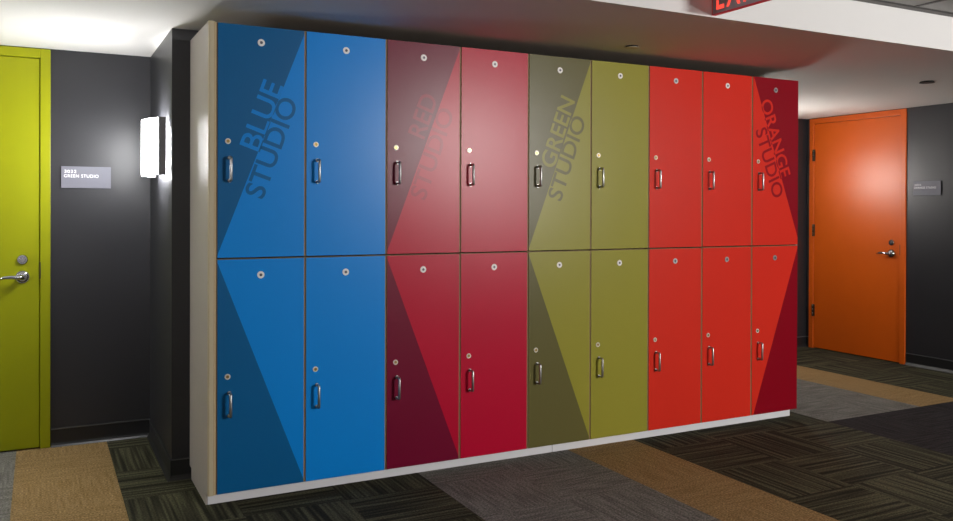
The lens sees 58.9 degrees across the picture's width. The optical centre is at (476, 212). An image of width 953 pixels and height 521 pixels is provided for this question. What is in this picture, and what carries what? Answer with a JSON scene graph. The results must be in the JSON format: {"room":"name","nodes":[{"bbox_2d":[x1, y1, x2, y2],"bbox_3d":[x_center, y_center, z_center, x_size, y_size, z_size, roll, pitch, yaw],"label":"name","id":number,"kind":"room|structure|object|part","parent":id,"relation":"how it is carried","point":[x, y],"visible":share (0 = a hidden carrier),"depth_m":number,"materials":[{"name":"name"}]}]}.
{"room":"locker hallway","nodes":[
{"label":"locker hallway","id":0,"kind":"room"},
{"bbox_2d":[0,45,150,446],"bbox_3d":[-3.006,0.088,4.361,2.466,2.400,0.140,0,0,-27],"label":"wall","id":1,"kind":"structure","parent":0,"point":[100,237],"depth_m":4.74,"materials":[{"name":"grey paint"}]},
{"bbox_2d":[0,46,50,450],"bbox_3d":[-2.789,0.200,4.402,1.014,2.178,0.149,0,0,-27],"label":"door","id":2,"kind":"structure","parent":1,"relation":"in","point":[25,73],"depth_m":4.57,"materials":[{"name":"green paint"}]},
{"bbox_3d":[-2.476,0.349,4.518,0.147,0.066,0.066,0,0,-27],"label":"lever handle","id":3,"kind":"part","parent":2,"relation":"part of","materials":[{"name":"silver metal"}]},
{"bbox_2d":[61,166,110,188],"bbox_3d":[-2.174,-0.194,4.704,0.252,0.120,0.011,0,0,-27],"label":"room sign","id":4,"kind":"object","parent":1,"relation":"attached to","point":[71,176],"visible":1,"depth_m":4.70,"materials":[{"name":"grey plastic"}]},
{"bbox_2d":[150,28,198,458],"bbox_3d":[-0.135,0.091,5.665,3.834,2.400,1.593,0,0,-27],"label":"wall","id":5,"kind":"structure","parent":0,"point":[170,62],"depth_m":4.11,"materials":[{"name":"grey paint"}]},
{"bbox_2d":[51,418,190,481],"bbox_3d":[-1.861,1.240,4.371,0.509,0.102,0.962,0,0,-33],"label":"baseboard","id":6,"kind":"structure","parent":5,"relation":"attached to","point":[175,469],"depth_m":4.69,"materials":[{"name":"black rubber"}]},
{"bbox_2d":[141,116,165,177],"bbox_3d":[-1.665,-0.329,4.338,0.102,0.288,0.406,0,0,-27],"label":"wall sconce","id":7,"kind":"object","parent":5,"relation":"attached to","point":[153,130],"visible":1,"depth_m":4.18,"materials":[{"name":"white"}]},
{"bbox_3d":[-1.683,-0.329,4.329,0.060,0.280,0.400,0,0,-27],"label":"lamp shade","id":8,"kind":"part","parent":7,"relation":"part of","materials":[{"name":"white"}]},
{"bbox_3d":[-1.552,-0.328,4.170,0.035,0.288,0.003,0,0,-27],"label":"plate","id":9,"kind":"part","parent":7,"relation":"part of","materials":[{"name":"silver metal"}]},
{"bbox_2d":[0,347,952,520],"bbox_3d":[1.289,1.371,2.562,8.645,0.120,8.350,0,0,-27],"label":"floor","id":10,"kind":"structure","parent":0,"point":[865,438],"depth_m":4.14,"materials":[{"name":"grey carpet"}]},
{"bbox_2d":[190,20,215,504],"bbox_3d":[-1.265,0.231,3.897,0.034,2.130,0.504,0,0,-27],"label":"end panel","id":11,"kind":"object","parent":10,"relation":"on","point":[203,44],"visible":1,"depth_m":3.79,"materials":[{"name":"beige metal"}]},
{"bbox_3d":[-1.274,0.201,3.902,0.022,2.068,0.486,0,0,-27],"label":"panel","id":12,"kind":"part","parent":11,"relation":"part of","materials":[{"name":"grey laminate"}]},
{"bbox_3d":[-1.158,0.202,3.678,0.022,2.068,0.018,0,0,-27],"label":"trim","id":13,"kind":"part","parent":11,"relation":"part of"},
{"bbox_2d":[216,256,304,494],"bbox_3d":[-1.058,0.720,3.964,0.395,1.030,0.496,0,0,-27],"label":"locker","id":14,"kind":"object","parent":10,"relation":"on","point":[260,301],"visible":0.95,"depth_m":3.78,"materials":[{"name":"blue plastic"}]},
{"bbox_3d":[-1.079,0.846,3.697,0.017,0.117,0.040,0,0,-27],"label":"handle","id":15,"kind":"part","parent":14,"relation":"part of","materials":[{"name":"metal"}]},
{"bbox_2d":[216,22,304,257],"bbox_3d":[-1.054,-0.315,3.958,0.395,1.030,0.496,0,0,-27],"label":"locker","id":16,"kind":"object","parent":14,"relation":"on","point":[260,71],"visible":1,"depth_m":3.77,"materials":[{"name":"blue plastic"}]},
{"bbox_3d":[-1.075,-0.190,3.692,0.017,0.117,0.040,0,0,-27],"label":"handle","id":17,"kind":"part","parent":16,"relation":"part of","materials":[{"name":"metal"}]},
{"bbox_2d":[300,254,385,481],"bbox_3d":[-0.706,0.721,4.145,0.395,1.030,0.496,0,0,-27],"label":"locker","id":18,"kind":"object","parent":10,"relation":"on","point":[344,339],"visible":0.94,"depth_m":3.96,"materials":[{"name":"blue plastic"}]},
{"bbox_3d":[-0.727,0.846,3.879,0.017,0.117,0.040,0,0,-27],"label":"handle","id":19,"kind":"part","parent":18,"relation":"part of","materials":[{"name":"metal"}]},
{"bbox_2d":[305,31,385,255],"bbox_3d":[-0.703,-0.315,4.140,0.395,1.030,0.496,0,0,-27],"label":"locker","id":20,"kind":"object","parent":18,"relation":"on","point":[345,75],"visible":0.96,"depth_m":3.95,"materials":[{"name":"blue plastic"}]},
{"bbox_3d":[-0.724,-0.189,3.874,0.017,0.117,0.040,0,0,-27],"label":"handle","id":21,"kind":"part","parent":20,"relation":"part of","materials":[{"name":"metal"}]},
{"bbox_2d":[379,253,459,469],"bbox_3d":[-0.355,0.721,4.327,0.395,1.030,0.496,0,0,-27],"label":"locker","id":22,"kind":"object","parent":10,"relation":"on","point":[422,292],"visible":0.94,"depth_m":4.14,"materials":[{"name":"red plastic"}]},
{"bbox_3d":[-0.376,0.846,4.061,0.017,0.117,0.040,0,0,-27],"label":"handle","id":23,"kind":"part","parent":22,"relation":"part of","materials":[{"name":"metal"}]},
{"bbox_2d":[386,40,459,253],"bbox_3d":[-0.351,-0.314,4.322,0.395,1.030,0.496,0,0,-27],"label":"locker","id":24,"kind":"object","parent":22,"relation":"on","point":[423,79],"visible":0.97,"depth_m":4.13,"materials":[{"name":"red plastic"}]},
{"bbox_3d":[-0.372,-0.189,4.056,0.017,0.117,0.040,0,0,-27],"label":"handle","id":25,"kind":"part","parent":24,"relation":"part of","materials":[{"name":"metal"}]},
{"bbox_2d":[454,251,526,458],"bbox_3d":[-0.003,0.721,4.509,0.395,1.030,0.496,0,0,-27],"label":"locker","id":26,"kind":"object","parent":10,"relation":"on","point":[492,285],"visible":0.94,"depth_m":4.32,"materials":[{"name":"red plastic"}]},
{"bbox_3d":[-0.024,0.846,4.243,0.017,0.117,0.040,0,0,-27],"label":"handle","id":27,"kind":"part","parent":26,"relation":"part of","materials":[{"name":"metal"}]},
{"bbox_2d":[460,47,527,252],"bbox_3d":[0.000,-0.314,4.504,0.395,1.030,0.496,0,0,-27],"label":"locker","id":28,"kind":"object","parent":26,"relation":"on","point":[493,83],"visible":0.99,"depth_m":4.31,"materials":[{"name":"red plastic"}]},
{"bbox_3d":[-0.021,-0.189,4.238,0.017,0.117,0.040,0,0,-27],"label":"handle","id":29,"kind":"part","parent":28,"relation":"part of","materials":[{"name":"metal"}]},
{"bbox_2d":[207,410,789,504],"bbox_3d":[0.311,1.267,4.750,3.594,0.060,0.410,0,0,-27],"label":"plinth","id":30,"kind":"object","parent":10,"relation":"on","point":[220,498],"visible":0.23,"depth_m":4.35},
{"bbox_2d":[523,250,589,447],"bbox_3d":[0.348,0.721,4.691,0.395,1.030,0.496,0,0,-27],"label":"locker","id":31,"kind":"object","parent":10,"relation":"on","point":[558,281],"visible":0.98,"depth_m":4.50,"materials":[{"name":"green plastic"}]},
{"bbox_3d":[0.327,0.847,4.425,0.017,0.117,0.040,0,0,-27],"label":"handle","id":32,"kind":"part","parent":31,"relation":"part of","materials":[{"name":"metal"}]},
{"bbox_2d":[527,54,590,250],"bbox_3d":[0.352,-0.314,4.686,0.395,1.030,0.496,0,0,-27],"label":"locker","id":33,"kind":"object","parent":31,"relation":"on","point":[559,88],"visible":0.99,"depth_m":4.50,"materials":[{"name":"green plastic"}]},
{"bbox_3d":[0.331,-0.189,4.419,0.017,0.117,0.040,0,0,-27],"label":"handle","id":34,"kind":"part","parent":33,"relation":"part of","materials":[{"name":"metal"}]},
{"bbox_2d":[581,248,647,438],"bbox_3d":[0.700,0.722,4.872,0.395,1.030,0.496,0,0,-27],"label":"locker","id":35,"kind":"object","parent":10,"relation":"on","point":[618,277],"visible":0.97,"depth_m":4.68,"materials":[{"name":"green plastic"}]},
{"bbox_3d":[0.679,0.847,4.606,0.017,0.117,0.040,0,0,-27],"label":"handle","id":36,"kind":"part","parent":35,"relation":"part of","materials":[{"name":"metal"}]},
{"bbox_2d":[590,60,648,248],"bbox_3d":[0.703,-0.314,4.867,0.395,1.030,0.496,0,0,-27],"label":"locker","id":37,"kind":"object","parent":35,"relation":"on","point":[619,91],"visible":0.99,"depth_m":4.68,"materials":[{"name":"green plastic"}]},
{"bbox_3d":[0.682,-0.188,4.601,0.017,0.117,0.040,0,0,-27],"label":"handle","id":38,"kind":"part","parent":37,"relation":"part of","materials":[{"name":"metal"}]},
{"bbox_2d":[641,247,700,430],"bbox_3d":[1.051,0.722,5.054,0.395,1.030,0.496,0,0,-27],"label":"locker","id":39,"kind":"object","parent":10,"relation":"on","point":[674,273],"visible":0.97,"depth_m":4.87,"materials":[{"name":"red plastic"}]},
{"bbox_3d":[1.030,0.847,4.788,0.017,0.117,0.040,0,0,-27],"label":"handle","id":40,"kind":"part","parent":39,"relation":"part of","materials":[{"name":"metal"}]},
{"bbox_2d":[648,66,701,247],"bbox_3d":[1.054,-0.313,5.049,0.395,1.030,0.496,0,0,-27],"label":"locker","id":41,"kind":"object","parent":39,"relation":"on","point":[674,95],"visible":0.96,"depth_m":4.86,"materials":[{"name":"red plastic"}]},
{"bbox_3d":[1.034,-0.188,4.783,0.017,0.117,0.040,0,0,-27],"label":"handle","id":42,"kind":"part","parent":41,"relation":"part of","materials":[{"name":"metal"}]},
{"bbox_2d":[698,246,750,422],"bbox_3d":[1.403,0.722,5.236,0.395,1.030,0.496,0,0,-27],"label":"locker","id":43,"kind":"object","parent":10,"relation":"on","point":[725,270],"visible":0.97,"depth_m":5.05,"materials":[{"name":"red plastic"}]},
{"bbox_3d":[1.382,0.847,4.970,0.017,0.117,0.040,0,0,-27],"label":"handle","id":44,"kind":"part","parent":43,"relation":"part of","materials":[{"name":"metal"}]},
{"bbox_2d":[701,71,751,246],"bbox_3d":[1.406,-0.313,5.231,0.395,1.030,0.496,0,0,-27],"label":"locker","id":45,"kind":"object","parent":43,"relation":"on","point":[726,98],"visible":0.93,"depth_m":5.04,"materials":[{"name":"red plastic"}]},
{"bbox_3d":[1.385,-0.188,4.965,0.017,0.117,0.040,0,0,-27],"label":"handle","id":46,"kind":"part","parent":45,"relation":"part of","materials":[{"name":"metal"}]},
{"bbox_2d":[750,245,796,414],"bbox_3d":[1.754,0.722,5.418,0.395,1.030,0.496,0,0,-27],"label":"locker","id":47,"kind":"object","parent":10,"relation":"on","point":[773,365],"visible":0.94,"depth_m":5.23,"materials":[{"name":"red plastic"}]},
{"bbox_3d":[1.733,0.848,5.152,0.017,0.117,0.040,0,0,-27],"label":"handle","id":48,"kind":"part","parent":47,"relation":"part of","materials":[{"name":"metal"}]},
{"bbox_2d":[751,76,797,245],"bbox_3d":[1.758,-0.313,5.413,0.395,1.030,0.496,0,0,-27],"label":"locker","id":49,"kind":"object","parent":47,"relation":"on","point":[774,162],"visible":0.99,"depth_m":5.22,"materials":[{"name":"red plastic"}]},
{"bbox_3d":[1.737,-0.188,5.146,0.017,0.117,0.040,0,0,-27],"label":"handle","id":50,"kind":"part","parent":49,"relation":"part of","materials":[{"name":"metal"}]},
{"bbox_2d":[0,0,952,118],"bbox_3d":[0.058,-1.038,4.946,8.645,0.301,2.954,0,0,-27],"label":"ceiling","id":51,"kind":"structure","parent":0,"point":[845,57],"depth_m":4.19,"materials":[{"name":"white paint"}]},
{"bbox_2d":[625,45,638,48],"bbox_3d":[0.826,-0.878,4.490,0.076,0.010,0.076,0,0,-27],"label":"sprinkler cover","id":52,"kind":"object","parent":51,"relation":"attached to","point":[628,46],"visible":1,"depth_m":4.47,"materials":[{"name":"white metal"}]},
{"bbox_2d":[712,0,769,15],"bbox_3d":[1.145,-0.979,3.657,0.024,0.188,0.334,0,0,-27],"label":"exit sign","id":53,"kind":"object","parent":51,"relation":"attached to","point":[719,7],"visible":1,"depth_m":3.71,"materials":[{"name":"red plastic"}]},
{"bbox_2d":[919,81,934,83],"bbox_3d":[3.036,-0.876,5.690,0.100,0.010,0.100,0,0,-27],"label":"ceiling fitting","id":54,"kind":"object","parent":51,"relation":"attached to","point":[921,82],"visible":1,"depth_m":5.67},
{"bbox_2d":[797,119,806,336],"bbox_3d":[2.249,0.089,7.716,2.285,2.400,0.140,0,0,-27],"label":"wall","id":55,"kind":"structure","parent":0,"point":[802,123],"depth_m":8.09,"materials":[{"name":"grey paint"}]},
{"bbox_2d":[797,336,808,347],"bbox_3d":[2.509,1.242,6.950,2.244,0.102,1.472,0,0,-27],"label":"baseboard","id":56,"kind":"structure","parent":55,"relation":"attached to","point":[802,341],"depth_m":8.09,"materials":[{"name":"black rubber"}]},
{"bbox_2d":[806,103,952,362],"bbox_3d":[5.106,0.114,4.527,0.140,2.400,8.150,0,0,-27],"label":"wall","id":57,"kind":"structure","parent":0,"point":[929,218],"depth_m":7.00,"materials":[{"name":"grey paint"}]},
{"bbox_2d":[809,109,906,364],"bbox_3d":[3.427,0.204,7.633,0.149,2.178,1.012,0,0,-27],"label":"door","id":58,"kind":"structure","parent":57,"relation":"in","point":[858,162],"depth_m":7.58,"materials":[{"name":"orange paint"}]},
{"bbox_3d":[3.541,0.355,7.322,0.066,0.066,0.147,0,0,-27],"label":"lever handle","id":59,"kind":"part","parent":58,"relation":"part of","materials":[{"name":"silver metal"}]},
{"bbox_2d":[913,181,940,194],"bbox_3d":[3.737,-0.200,7.008,0.011,0.118,0.245,0,0,-27],"label":"room sign","id":60,"kind":"object","parent":57,"relation":"attached to","point":[919,187],"visible":1,"depth_m":7.00,"materials":[{"name":"grey plastic"}]},
{"bbox_2d":[905,353,952,373],"bbox_3d":[5.273,1.266,4.027,0.020,0.102,7.094,0,0,-27],"label":"baseboard","id":61,"kind":"structure","parent":57,"relation":"attached to","point":[932,363],"depth_m":6.98,"materials":[{"name":"black rubber"}]},
{"bbox_2d":[884,0,952,11],"bbox_3d":[1.976,-1.114,1.237,8.645,0.100,5.396,0,0,-27],"label":"ceiling","id":62,"kind":"structure","parent":0,"point":[947,5],"depth_m":4.36,"materials":[{"name":"paint"}]},
{"bbox_2d":[854,0,952,16],"bbox_3d":[1.953,-1.055,1.282,8.445,0.018,5.295,0,0,-27],"label":"trim","id":63,"kind":"structure","parent":62,"relation":"attached to","point":[879,2],"depth_m":4.39,"materials":[{"name":"metal"}]}
]}

